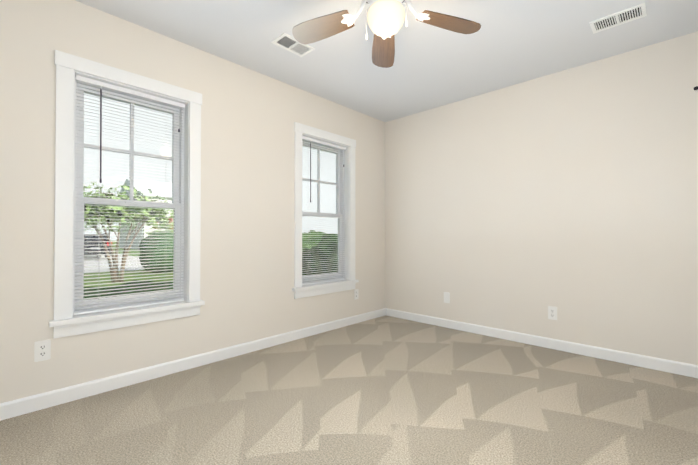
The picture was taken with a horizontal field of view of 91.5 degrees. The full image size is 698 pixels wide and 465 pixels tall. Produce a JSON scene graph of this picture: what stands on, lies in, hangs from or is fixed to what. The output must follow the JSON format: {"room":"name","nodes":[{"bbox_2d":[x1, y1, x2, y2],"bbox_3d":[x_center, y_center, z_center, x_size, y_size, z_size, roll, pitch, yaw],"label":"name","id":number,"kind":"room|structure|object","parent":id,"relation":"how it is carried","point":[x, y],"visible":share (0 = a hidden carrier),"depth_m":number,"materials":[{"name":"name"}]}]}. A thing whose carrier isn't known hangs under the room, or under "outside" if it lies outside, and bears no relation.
{"room":"empty bedroom","nodes":[
{"label":"empty bedroom","id":0,"kind":"room"},
{"bbox_2d":[0,0,385,402],"bbox_3d":[-0.943,0.096,2.946,0.150,3.260,4.200,-1,-1,44],"label":"wall","id":1,"kind":"structure","parent":0,"point":[249,117],"depth_m":2.62,"materials":[{"name":"paint"}]},
{"bbox_2d":[34,339,50,361],"bbox_3d":[-1.769,0.682,1.963,0.008,0.115,0.070,-1,-1,44],"label":"electrical outlet","id":2,"kind":"object","parent":1,"relation":"attached to","point":[42,350],"visible":1,"depth_m":1.96,"materials":[{"name":"white plastic"}]},
{"bbox_2d":[48,50,204,338],"bbox_3d":[-1.486,-0.224,2.355,0.208,1.698,0.894,-1,-1,44],"label":"window","id":3,"kind":"structure","parent":1,"relation":"in","point":[66,322],"depth_m":2.26,"materials":[{"name":"white wood"}]},
{"bbox_2d":[74,75,184,314],"bbox_3d":[-1.475,-0.232,2.345,0.041,1.491,0.650,-1,-1,44],"label":"window blind","id":4,"kind":"object","parent":3,"relation":"attached to","point":[82,79],"visible":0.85,"depth_m":2.31,"materials":[{"name":"white plastic"}]},
{"bbox_2d":[0,308,387,420],"bbox_3d":[-0.883,0.981,2.879,0.014,0.088,3.900,-1,-1,44],"label":"baseboard","id":5,"kind":"structure","parent":1,"relation":"attached to","point":[19,407],"depth_m":2.38,"materials":[{"name":"white wood"}]},
{"bbox_2d":[292,122,358,298],"bbox_3d":[-0.274,-0.210,3.619,0.208,1.698,0.894,-1,-1,44],"label":"window","id":6,"kind":"structure","parent":1,"relation":"in","point":[347,245],"depth_m":3.67,"materials":[{"name":"white wood"}]},
{"bbox_2d":[302,136,345,284],"bbox_3d":[-0.263,-0.218,3.610,0.041,1.491,0.650,-1,-1,44],"label":"window blind","id":7,"kind":"object","parent":6,"relation":"attached to","point":[318,142],"visible":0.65,"depth_m":3.60,"materials":[{"name":"white plastic"}]},
{"bbox_2d":[354,289,358,299],"bbox_3d":[0.085,0.709,3.896,0.008,0.115,0.070,-1,-1,44],"label":"electrical outlet","id":8,"kind":"object","parent":1,"relation":"attached to","point":[356,293],"visible":1,"depth_m":3.89,"materials":[{"name":"white plastic"}]},
{"bbox_2d":[0,315,697,464],"bbox_3d":[0.202,1.074,1.838,3.320,0.120,4.200,-1,-1,44],"label":"floor","id":9,"kind":"structure","parent":0,"point":[386,390],"depth_m":1.93,"materials":[{"name":"carpet"}]},
{"bbox_2d":[75,0,697,121],"bbox_3d":[0.202,-1.486,1.866,3.320,0.120,4.200,-1,-1,44],"label":"ceiling","id":10,"kind":"structure","parent":0,"point":[510,43],"depth_m":2.51,"materials":[{"name":"white paint"}]},
{"bbox_2d":[271,33,314,56],"bbox_3d":[-0.421,-1.414,2.574,0.165,0.009,0.285,-1,-1,44],"label":"ceiling vent","id":11,"kind":"object","parent":10,"relation":"in","point":[285,41],"visible":1,"depth_m":2.57,"materials":[{"name":"white metal"}]},
{"bbox_2d":[292,0,480,67],"bbox_3d":[0.180,-1.235,1.778,1.072,0.384,1.048,-1,-1,44],"label":"ceiling fan","id":12,"kind":"object","parent":10,"relation":"hanging from","point":[385,19],"visible":1,"depth_m":1.89,"materials":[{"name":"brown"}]},
{"bbox_2d":[589,2,646,33],"bbox_3d":[1.785,-1.417,2.260,0.285,0.009,0.165,-1,-1,44],"label":"ceiling vent","id":13,"kind":"object","parent":10,"relation":"in","point":[620,17],"visible":1,"depth_m":2.25,"materials":[{"name":"white metal"}]},
{"bbox_2d":[385,31,697,364],"bbox_3d":[1.657,-0.191,3.262,3.170,2.440,0.150,-1,-1,44],"label":"wall","id":14,"kind":"structure","parent":0,"point":[571,194],"depth_m":2.96,"materials":[{"name":"paint"}]},
{"bbox_2d":[444,292,449,302],"bbox_3d":[1.067,0.711,3.710,0.070,0.115,0.007,-1,-1,44],"label":"electrical outlet","id":15,"kind":"object","parent":14,"relation":"attached to","point":[446,297],"visible":1,"depth_m":3.71,"materials":[{"name":"white plastic"}]},
{"bbox_2d":[388,309,697,377],"bbox_3d":[1.550,0.985,3.238,2.970,0.088,0.014,-1,-1,44],"label":"baseboard","id":16,"kind":"structure","parent":14,"relation":"attached to","point":[690,370],"depth_m":2.93,"materials":[{"name":"white wood"}]},
{"bbox_2d":[548,306,556,319],"bbox_3d":[1.800,0.713,3.006,0.070,0.115,0.008,-1,-1,44],"label":"electrical outlet","id":17,"kind":"object","parent":14,"relation":"attached to","point":[552,313],"visible":1,"depth_m":3.00,"materials":[{"name":"white plastic"}]},
{"label":"outside","id":18,"kind":"structure","parent":0,"visible":0},
{"bbox_2d":[84,253,144,272],"bbox_3d":[-19.610,1.942,23.518,24.400,0.220,180.000,-1,-1,44],"label":"road","id":19,"kind":"structure","parent":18,"point":[104,259],"depth_m":19.68,"materials":[{"name":"concrete"}]},
{"bbox_2d":[84,233,111,258],"bbox_3d":[-18.575,0.951,24.269,4.770,1.777,1.960,-1,-1,44],"label":"suv","id":20,"kind":"object","parent":19,"relation":"on","point":[95,244],"depth_m":22.70,"materials":[{"name":"grey paint"}]},
{"bbox_2d":[84,242,172,286],"bbox_3d":[-50.131,2.323,52.767,139.849,0.300,180.000,-1,-1,44],"label":"lawn","id":21,"kind":"structure","parent":18,"point":[120,250],"depth_m":13.46,"materials":[{"name":"green plant"}]},
{"bbox_2d":[83,286,112,299],"bbox_3d":[-9.627,1.662,4.395,9.520,0.160,14.200,-1,-1,44],"label":"ground cover","id":22,"kind":"structure","parent":21,"relation":"on","point":[96,289],"depth_m":9.27,"materials":[{"name":"grey concrete"}]},
{"bbox_2d":[83,183,173,282],"bbox_3d":[-7.968,-0.045,11.777,4.567,3.562,4.421,-1,-1,44],"label":"tree","id":23,"kind":"object","parent":21,"relation":"on","point":[142,218],"depth_m":11.53,"materials":[{"name":"green plant"}]},
{"bbox_2d":[120,178,173,249],"bbox_3d":[-22.247,-2.281,47.840,12.000,8.800,15.600,-1,-1,44],"label":"house","id":24,"kind":"structure","parent":21,"relation":"on","point":[145,183],"depth_m":41.36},
{"bbox_2d":[139,231,172,272],"bbox_3d":[-8.173,0.836,14.985,1.945,1.804,1.898,-1,-1,44],"label":"shrub","id":25,"kind":"object","parent":21,"relation":"on","point":[160,244],"depth_m":14.20,"materials":[{"name":"green plant"}]},
{"bbox_2d":[302,242,311,275],"bbox_3d":[-2.347,0.947,13.384,2.982,1.546,2.681,-1,-1,44],"label":"hedge","id":26,"kind":"object","parent":21,"relation":"on","point":[308,247],"depth_m":12.84,"materials":[{"name":"green plant"}]},
{"bbox_2d":[302,230,323,246],"bbox_3d":[-1.867,0.821,17.080,3.760,1.881,3.686,-1,-1,44],"label":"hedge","id":27,"kind":"object","parent":21,"relation":"on","point":[313,243],"depth_m":15.78,"materials":[{"name":"green plant"}]},
{"bbox_2d":[302,234,337,274],"bbox_3d":[-0.263,0.864,12.229,3.161,1.688,3.033,-1,-1,44],"label":"hedge","id":28,"kind":"object","parent":21,"relation":"on","point":[317,256],"depth_m":11.16,"materials":[{"name":"green plant"}]},
{"bbox_3d":[-5.307,1.632,0.255,2.448,0.130,14.200,-1,-1,44],"label":"mulch","id":29,"kind":"object","parent":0,"visible":0},
{"bbox_2d":[96,280,172,298],"bbox_3d":[-2.195,1.070,3.692,1.610,1.089,1.724,-1,-1,44],"label":"bush","id":30,"kind":"object","parent":29,"relation":"on","point":[138,288],"depth_m":3.69,"materials":[{"name":"green plant"}]}
]}

